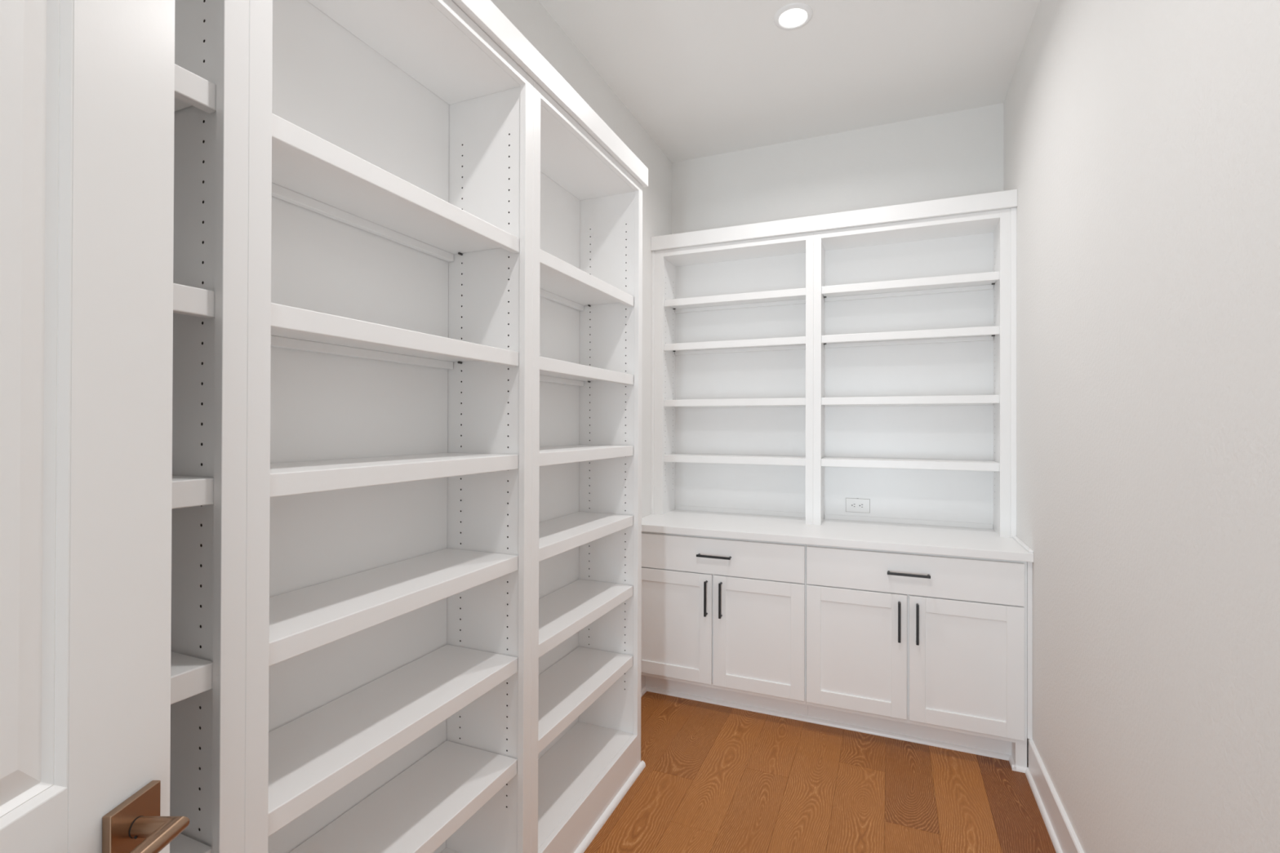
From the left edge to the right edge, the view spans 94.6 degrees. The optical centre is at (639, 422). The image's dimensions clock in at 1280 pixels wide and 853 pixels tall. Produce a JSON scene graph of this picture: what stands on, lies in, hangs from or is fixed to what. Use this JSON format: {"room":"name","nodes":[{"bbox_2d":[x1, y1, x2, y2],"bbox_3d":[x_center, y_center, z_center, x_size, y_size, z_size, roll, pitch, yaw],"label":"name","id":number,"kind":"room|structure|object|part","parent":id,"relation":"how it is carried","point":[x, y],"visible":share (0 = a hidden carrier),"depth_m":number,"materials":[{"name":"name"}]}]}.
{"room":"food storage area","nodes":[
{"label":"food storage area","id":0,"kind":"room"},
{"bbox_2d":[490,0,671,517],"bbox_3d":[-0.564,-0.101,2.022,0.100,3.083,3.894,0,0,23],"label":"wall","id":1,"kind":"structure","parent":0,"point":[531,18],"depth_m":3.18,"materials":[{"name":"paint"}]},
{"bbox_2d":[651,251,654,514],"bbox_3d":[0.081,-0.231,3.396,0.016,1.509,0.017,0,0,23],"label":"trim","id":2,"kind":"structure","parent":1,"relation":"attached to","point":[652,252],"depth_m":3.39,"materials":[{"name":"white paint"}]},
{"bbox_2d":[537,0,1039,162],"bbox_3d":[0.313,-1.692,1.660,1.993,0.100,3.894,0,0,23],"label":"ceiling","id":3,"kind":"structure","parent":0,"point":[702,78],"depth_m":2.67,"materials":[{"name":"paint"}]},
{"bbox_2d":[773,2,813,30],"bbox_3d":[0.620,-1.633,2.380,0.153,0.010,0.153,0,0,23],"label":"recessed light","id":4,"kind":"object","parent":3,"relation":"in","point":[791,16],"visible":1,"depth_m":2.37,"materials":[{"name":"white paint"}]},
{"bbox_2d":[583,691,1056,852],"bbox_3d":[0.284,1.431,1.601,1.793,0.040,3.794,0,0,23],"label":"floor","id":5,"kind":"structure","parent":0,"point":[714,778],"depth_m":2.25,"materials":[{"name":"brown wood"}]},
{"bbox_2d":[169,0,248,852],"bbox_3d":[-0.927,0.208,0.624,0.319,2.391,0.813,0,0,23],"label":"bookcase","id":6,"kind":"object","parent":5,"relation":"on","point":[211,118],"visible":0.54,"depth_m":0.93,"materials":[{"name":"white paint"}]},
{"bbox_3d":[-0.922,-0.516,0.625,0.232,0.019,0.744,0,0,23],"label":"shelf","id":7,"kind":"part","parent":6,"relation":"part of","materials":[{"name":"white paint"}]},
{"bbox_3d":[-0.924,0.092,0.623,0.232,0.019,0.744,0,0,23],"label":"shelf","id":8,"kind":"part","parent":6,"relation":"part of","materials":[{"name":"white paint"}]},
{"bbox_3d":[-0.925,0.662,0.620,0.232,0.019,0.744,0,0,23],"label":"shelf","id":9,"kind":"part","parent":6,"relation":"part of","materials":[{"name":"white paint"}]},
{"bbox_3d":[-0.925,0.377,0.622,0.232,0.019,0.744,0,0,23],"label":"shelf","id":10,"kind":"part","parent":6,"relation":"part of","materials":[{"name":"white paint"}]},
{"bbox_3d":[-0.784,0.210,0.987,0.299,2.390,0.032,0,0,23],"label":"panel","id":11,"kind":"part","parent":6,"relation":"part of","materials":[{"name":"white paint"}]},
{"bbox_2d":[244,0,533,852],"bbox_3d":[-0.611,0.212,1.373,0.319,2.391,0.813,0,0,23],"label":"bookcase","id":12,"kind":"object","parent":5,"relation":"on","point":[388,693],"visible":0.68,"depth_m":1.47,"materials":[{"name":"white paint"}]},
{"bbox_3d":[-0.720,0.218,1.419,0.007,2.379,0.746,0,0,23],"label":"panel","id":13,"kind":"part","parent":12,"relation":"part of","materials":[{"name":"white paint"}]},
{"bbox_3d":[-0.606,-0.192,1.373,0.232,0.019,0.744,0,0,23],"label":"shelf","id":14,"kind":"part","parent":12,"relation":"part of","materials":[{"name":"white paint"}]},
{"bbox_3d":[-0.605,-0.512,1.374,0.232,0.019,0.744,0,0,23],"label":"shelf","id":15,"kind":"part","parent":12,"relation":"part of","materials":[{"name":"white paint"}]},
{"bbox_3d":[-0.607,0.097,1.371,0.232,0.019,0.744,0,0,23],"label":"shelf","id":16,"kind":"part","parent":12,"relation":"part of","materials":[{"name":"white paint"}]},
{"bbox_3d":[-0.609,0.666,1.369,0.232,0.019,0.744,0,0,23],"label":"shelf","id":17,"kind":"part","parent":12,"relation":"part of","materials":[{"name":"white paint"}]},
{"bbox_3d":[-0.608,0.381,1.370,0.232,0.019,0.744,0,0,23],"label":"shelf","id":18,"kind":"part","parent":12,"relation":"part of","materials":[{"name":"white paint"}]},
{"bbox_3d":[-0.610,0.952,1.368,0.232,0.019,0.744,0,0,23],"label":"shelf","id":19,"kind":"part","parent":12,"relation":"part of","materials":[{"name":"white paint"}]},
{"bbox_3d":[-0.596,-0.962,1.373,0.254,0.018,0.748,0,0,23],"label":"panel","id":20,"kind":"part","parent":12,"relation":"part of","materials":[{"name":"white paint"}]},
{"bbox_3d":[-0.469,-0.967,1.319,0.019,0.032,0.736,0,0,23],"label":"rail","id":21,"kind":"part","parent":12,"relation":"part of","materials":[{"name":"white paint"}]},
{"bbox_3d":[-0.468,0.214,1.736,0.299,2.390,0.032,0,0,23],"label":"panel","id":22,"kind":"part","parent":12,"relation":"part of","materials":[{"name":"white paint"}]},
{"bbox_2d":[530,80,642,852],"bbox_3d":[-0.294,0.216,2.121,0.319,2.391,0.813,0,0,23],"label":"bookcase","id":23,"kind":"object","parent":5,"relation":"on","point":[587,270],"visible":0.52,"depth_m":2.33,"materials":[{"name":"white paint"}]},
{"bbox_2d":[451,0,648,187],"bbox_3d":[-0.481,-1.021,1.333,0.089,0.076,2.454,0,0,23],"label":"board","id":24,"kind":"object","parent":23,"relation":"on","point":[485,14],"visible":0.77,"depth_m":1.73,"materials":[{"name":"white paint"}]},
{"bbox_3d":[-0.404,0.222,2.167,0.007,2.379,0.746,0,0,23],"label":"panel","id":25,"kind":"part","parent":23,"relation":"part of","materials":[{"name":"white paint"}]},
{"bbox_3d":[-0.290,-0.188,2.121,0.232,0.019,0.744,0,0,23],"label":"shelf","id":26,"kind":"part","parent":23,"relation":"part of","materials":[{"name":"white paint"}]},
{"bbox_3d":[-0.289,-0.508,2.123,0.232,0.019,0.744,0,0,23],"label":"shelf","id":27,"kind":"part","parent":23,"relation":"part of","materials":[{"name":"white paint"}]},
{"bbox_3d":[-0.291,0.101,2.120,0.232,0.019,0.744,0,0,23],"label":"shelf","id":28,"kind":"part","parent":23,"relation":"part of","materials":[{"name":"white paint"}]},
{"bbox_3d":[-0.293,0.956,2.116,0.232,0.019,0.744,0,0,23],"label":"shelf","id":29,"kind":"part","parent":23,"relation":"part of","materials":[{"name":"white paint"}]},
{"bbox_3d":[-0.292,0.670,2.118,0.232,0.019,0.744,0,0,23],"label":"shelf","id":30,"kind":"part","parent":23,"relation":"part of","materials":[{"name":"white paint"}]},
{"bbox_3d":[-0.291,0.385,2.119,0.232,0.019,0.744,0,0,23],"label":"shelf","id":31,"kind":"part","parent":23,"relation":"part of","materials":[{"name":"white paint"}]},
{"bbox_3d":[-0.279,-0.958,2.121,0.254,0.018,0.748,0,0,23],"label":"panel","id":32,"kind":"part","parent":23,"relation":"part of","materials":[{"name":"white paint"}]},
{"bbox_3d":[-0.160,1.338,2.058,0.019,0.147,0.736,0,0,23],"label":"board","id":33,"kind":"part","parent":23,"relation":"part of","materials":[{"name":"white paint"}]},
{"bbox_3d":[-0.153,-0.963,2.068,0.019,0.032,0.736,0,0,23],"label":"rail","id":34,"kind":"part","parent":23,"relation":"part of","materials":[{"name":"white paint"}]},
{"bbox_3d":[-0.151,0.219,2.485,0.299,2.390,0.032,0,0,23],"label":"panel","id":35,"kind":"part","parent":23,"relation":"part of","materials":[{"name":"white paint"}]},
{"bbox_2d":[573,760,645,852],"bbox_3d":[-0.458,1.398,1.308,0.016,0.020,2.452,0,0,23],"label":"trim","id":36,"kind":"structure","parent":5,"relation":"on","point":[604,817],"depth_m":2.13,"materials":[{"name":"white paint"}]},
{"bbox_2d":[640,531,808,716],"bbox_3d":[0.476,0.989,3.195,0.901,0.858,0.706,0,0,23],"label":"base cabinet","id":37,"kind":"object","parent":5,"relation":"on","point":[723,619],"visible":0.78,"depth_m":2.88,"materials":[{"name":"white paint"}]},
{"bbox_3d":[0.160,1.017,2.996,0.316,0.420,0.010,0,0,23],"label":"door panel","id":38,"kind":"part","parent":37,"relation":"part of","materials":[{"name":"white paint"}]},
{"bbox_3d":[0.159,1.017,2.993,0.434,0.538,0.018,0,0,23],"label":"door","id":39,"kind":"part","parent":37,"relation":"part of","materials":[{"name":"white paint"}]},
{"bbox_3d":[0.326,0.860,2.894,0.011,0.170,0.034,0,0,23],"label":"handle","id":40,"kind":"part","parent":37,"relation":"part of","materials":[{"name":"black metal"}]},
{"bbox_3d":[0.364,0.652,2.880,0.170,0.011,0.034,0,0,23],"label":"handle","id":41,"kind":"part","parent":37,"relation":"part of","materials":[{"name":"black metal"}]},
{"bbox_3d":[0.379,1.290,2.920,0.806,0.036,0.019,0,0,23],"label":"rail","id":42,"kind":"part","parent":37,"relation":"part of","materials":[{"name":"white paint"}]},
{"bbox_3d":[0.381,0.572,2.923,0.806,0.026,0.019,0,0,23],"label":"rail","id":43,"kind":"part","parent":37,"relation":"part of","materials":[{"name":"white paint"}]},
{"bbox_3d":[0.380,0.745,2.922,0.806,0.035,0.019,0,0,23],"label":"rail","id":44,"kind":"part","parent":37,"relation":"part of","materials":[{"name":"white paint"}]},
{"bbox_3d":[0.394,0.860,2.866,0.011,0.170,0.034,0,0,23],"label":"handle","id":45,"kind":"part","parent":37,"relation":"part of","materials":[{"name":"black metal"}]},
{"bbox_3d":[0.364,0.656,2.908,0.877,0.173,0.018,0,0,23],"label":"drawer","id":46,"kind":"part","parent":37,"relation":"part of","materials":[{"name":"white paint"}]},
{"bbox_3d":[0.568,1.017,2.823,0.316,0.420,0.010,0,0,23],"label":"door panel","id":47,"kind":"part","parent":37,"relation":"part of","materials":[{"name":"white paint"}]},
{"bbox_3d":[0.567,1.017,2.821,0.434,0.538,0.018,0,0,23],"label":"door","id":48,"kind":"part","parent":37,"relation":"part of","materials":[{"name":"white paint"}]},
{"bbox_2d":[640,686,1027,773],"bbox_3d":[0.773,1.408,2.776,1.778,0.019,0.090,0,0,23],"label":"trim","id":49,"kind":"structure","parent":37,"relation":"attached to","point":[1015,767],"depth_m":2.73,"materials":[{"name":"white paint"}]},
{"bbox_2d":[641,509,1033,562],"bbox_3d":[0.891,0.542,3.034,1.792,0.036,0.688,0,0,23],"label":"countertop","id":50,"kind":"structure","parent":37,"relation":"on","point":[980,543],"depth_m":2.82,"materials":[{"name":"white paint"}]},
{"bbox_2d":[653,231,813,524],"bbox_3d":[0.557,-0.230,3.371,0.881,1.509,0.336,0,0,23],"label":"bookcase","id":51,"kind":"object","parent":50,"relation":"on","point":[733,357],"visible":1,"depth_m":3.38,"materials":[{"name":"white paint"}]},
{"bbox_3d":[0.177,-0.230,3.542,0.047,1.508,0.317,0,0,23],"label":"panel","id":52,"kind":"part","parent":51,"relation":"part of","materials":[{"name":"white paint"}]},
{"bbox_3d":[0.504,-0.967,3.225,0.789,0.037,0.019,0,0,23],"label":"rail","id":53,"kind":"part","parent":51,"relation":"part of","materials":[{"name":"white paint"}]},
{"bbox_3d":[0.550,-0.957,3.332,0.801,0.018,0.214,0,0,23],"label":"panel","id":54,"kind":"part","parent":51,"relation":"part of","materials":[{"name":"white paint"}]},
{"bbox_3d":[0.550,0.195,3.336,0.796,0.019,0.191,0,0,23],"label":"shelf","id":55,"kind":"part","parent":51,"relation":"part of","materials":[{"name":"white paint"}]},
{"bbox_3d":[0.553,-0.695,3.340,0.796,0.019,0.191,0,0,23],"label":"shelf","id":56,"kind":"part","parent":51,"relation":"part of","materials":[{"name":"white paint"}]},
{"bbox_3d":[0.552,-0.442,3.338,0.796,0.019,0.191,0,0,23],"label":"shelf","id":57,"kind":"part","parent":51,"relation":"part of","materials":[{"name":"white paint"}]},
{"bbox_2d":[650,189,1017,251],"bbox_3d":[0.909,-1.024,3.071,1.792,0.078,0.089,0,0,23],"label":"board","id":58,"kind":"object","parent":51,"relation":"on","point":[1006,199],"visible":0.88,"depth_m":2.97,"materials":[{"name":"white paint"}]},
{"bbox_2d":[813,208,1010,537],"bbox_3d":[1.364,-0.229,3.029,0.872,1.509,0.336,0,0,23],"label":"bookcase","id":59,"kind":"object","parent":50,"relation":"on","point":[912,318],"visible":1,"depth_m":3.04,"materials":[{"name":"white paint"}]},
{"bbox_3d":[0.982,-0.229,3.202,0.032,1.508,0.317,0,0,23],"label":"panel","id":60,"kind":"part","parent":59,"relation":"part of","materials":[{"name":"white paint"}]},
{"bbox_2d":[845,497,870,513],"bbox_3d":[1.174,0.443,3.173,0.122,0.075,0.008,0,0,23],"label":"power outlet","id":61,"kind":"object","parent":59,"relation":"attached to","point":[852,504],"visible":1,"depth_m":3.17,"materials":[{"name":"white plastic"}]},
{"bbox_2d":[851,502,856,508],"bbox_3d":[1.155,0.444,3.179,0.027,0.034,0.002,0,0,23],"label":"receptacle","id":62,"kind":"object","parent":61,"relation":"attached to","point":[853,504],"depth_m":3.18,"materials":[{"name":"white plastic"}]},
{"bbox_2d":[858,502,864,509],"bbox_3d":[1.191,0.444,3.163,0.027,0.034,0.002,0,0,23],"label":"receptacle","id":63,"kind":"object","parent":61,"relation":"attached to","point":[861,505],"depth_m":3.16,"materials":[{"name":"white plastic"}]},
{"bbox_3d":[1.351,-0.441,3.001,0.800,0.019,0.191,0,0,23],"label":"shelf","id":64,"kind":"part","parent":59,"relation":"part of","materials":[{"name":"white paint"}]},
{"bbox_3d":[1.349,0.196,2.998,0.800,0.019,0.191,0,0,23],"label":"shelf","id":65,"kind":"part","parent":59,"relation":"part of","materials":[{"name":"white paint"}]},
{"bbox_3d":[1.351,-0.694,3.002,0.800,0.019,0.191,0,0,23],"label":"shelf","id":66,"kind":"part","parent":59,"relation":"part of","materials":[{"name":"white paint"}]},
{"bbox_3d":[1.303,-0.966,2.887,0.792,0.037,0.019,0,0,23],"label":"rail","id":67,"kind":"part","parent":59,"relation":"part of","materials":[{"name":"white paint"}]},
{"bbox_3d":[1.349,-0.956,2.994,0.804,0.018,0.214,0,0,23],"label":"panel","id":68,"kind":"part","parent":59,"relation":"part of","materials":[{"name":"white paint"}]},
{"bbox_3d":[1.753,-0.228,2.876,0.035,1.508,0.317,0,0,23],"label":"panel","id":69,"kind":"part","parent":59,"relation":"part of","materials":[{"name":"white paint"}]},
{"bbox_2d":[805,544,1026,767],"bbox_3d":[1.293,0.990,2.849,0.872,0.858,0.706,0,0,23],"label":"base cabinet","id":70,"kind":"object","parent":5,"relation":"on","point":[924,646],"visible":0.91,"depth_m":2.54,"materials":[{"name":"white paint"}]},
{"bbox_3d":[0.971,1.018,2.653,0.304,0.420,0.010,0,0,23],"label":"door panel","id":71,"kind":"part","parent":70,"relation":"part of","materials":[{"name":"white paint"}]},
{"bbox_3d":[0.970,1.018,2.650,0.422,0.538,0.018,0,0,23],"label":"door","id":72,"kind":"part","parent":70,"relation":"part of","materials":[{"name":"white paint"}]},
{"bbox_3d":[1.126,0.861,2.556,0.011,0.170,0.034,0,0,23],"label":"handle","id":73,"kind":"part","parent":70,"relation":"part of","materials":[{"name":"black metal"}]},
{"bbox_3d":[1.159,0.653,2.543,0.170,0.011,0.034,0,0,23],"label":"handle","id":74,"kind":"part","parent":70,"relation":"part of","materials":[{"name":"black metal"}]},
{"bbox_3d":[1.176,0.746,2.585,0.802,0.035,0.019,0,0,23],"label":"rail","id":75,"kind":"part","parent":70,"relation":"part of","materials":[{"name":"white paint"}]},
{"bbox_3d":[1.175,1.291,2.583,0.802,0.036,0.019,0,0,23],"label":"rail","id":76,"kind":"part","parent":70,"relation":"part of","materials":[{"name":"white paint"}]},
{"bbox_3d":[1.177,0.573,2.586,0.802,0.026,0.019,0,0,23],"label":"rail","id":77,"kind":"part","parent":70,"relation":"part of","materials":[{"name":"white paint"}]},
{"bbox_3d":[1.170,0.657,2.567,0.856,0.173,0.018,0,0,23],"label":"drawer","id":78,"kind":"part","parent":70,"relation":"part of","materials":[{"name":"white paint"}]},
{"bbox_3d":[1.191,0.861,2.529,0.011,0.170,0.034,0,0,23],"label":"handle","id":79,"kind":"part","parent":70,"relation":"part of","materials":[{"name":"black metal"}]},
{"bbox_3d":[1.369,1.018,2.484,0.306,0.420,0.010,0,0,23],"label":"door panel","id":80,"kind":"part","parent":70,"relation":"part of","materials":[{"name":"white paint"}]},
{"bbox_3d":[1.368,1.018,2.482,0.424,0.538,0.018,0,0,23],"label":"door","id":81,"kind":"part","parent":70,"relation":"part of","materials":[{"name":"white paint"}]},
{"bbox_2d":[1026,561,1032,739],"bbox_3d":[1.588,0.921,2.404,0.017,0.722,0.017,0,0,23],"label":"trim","id":82,"kind":"structure","parent":70,"relation":"attached to","point":[1029,565],"depth_m":2.40,"materials":[{"name":"white paint"}]},
{"bbox_2d":[671,102,1003,234],"bbox_3d":[1.047,-0.090,3.400,1.793,3.083,0.100,0,0,23],"label":"wall","id":83,"kind":"structure","parent":0,"point":[957,153],"depth_m":3.31,"materials":[{"name":"paint"}]},
{"bbox_2d":[1003,0,1279,852],"bbox_3d":[1.180,-0.099,1.284,0.100,3.083,3.894,0,0,23],"label":"wall","id":84,"kind":"structure","parent":0,"point":[1141,138],"depth_m":1.31,"materials":[{"name":"paint"}]},
{"bbox_2d":[1010,207,1017,537],"bbox_3d":[1.713,-0.229,2.705,0.024,1.509,0.017,0,0,23],"label":"trim","id":85,"kind":"structure","parent":84,"relation":"attached to","point":[1013,211],"depth_m":2.70,"materials":[{"name":"white paint"}]},
{"bbox_2d":[1012,536,1033,553],"bbox_3d":[1.644,0.519,2.534,0.017,0.010,0.344,0,0,23],"label":"trim","id":86,"kind":"structure","parent":84,"relation":"attached to","point":[1021,543],"depth_m":2.51,"materials":[{"name":"white paint"}]},
{"bbox_2d":[1025,738,1084,852],"bbox_3d":[0.995,1.343,0.999,0.014,0.136,3.039,0,0,23],"label":"baseboard","id":87,"kind":"structure","parent":84,"relation":"attached to","point":[1068,840],"depth_m":2.05,"materials":[{"name":"white paint"}]},
{"bbox_3d":[-0.431,-0.109,-0.094,1.793,3.083,0.100,0,0,23],"label":"wall","id":88,"kind":"structure","parent":0,"visible":0},
{"bbox_2d":[0,0,189,852],"bbox_3d":[-0.551,0.178,0.359,0.095,2.430,0.712,0,0,0],"label":"door","id":89,"kind":"structure","parent":88,"relation":"in","point":[87,86],"depth_m":0.60,"materials":[{"name":"white paint"}]},
{"bbox_3d":[-0.582,0.462,0.357,0.035,0.204,0.453,0,0,0],"label":"rail","id":90,"kind":"part","parent":89,"relation":"part of","materials":[{"name":"white paint"}]},
{"bbox_3d":[-0.580,-0.276,0.360,0.035,1.271,0.453,0,0,0],"label":"raised panel","id":91,"kind":"part","parent":89,"relation":"part of","materials":[{"name":"white paint"}]},
{"bbox_3d":[-0.560,0.447,0.653,0.010,0.065,0.065,0,0,0],"label":"handle","id":92,"kind":"part","parent":89,"relation":"part of","materials":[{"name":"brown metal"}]},
{"bbox_3d":[-0.529,0.447,0.599,0.050,0.020,0.128,0,0,0],"label":"lever","id":93,"kind":"part","parent":89,"relation":"part of","materials":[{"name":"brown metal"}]}
]}

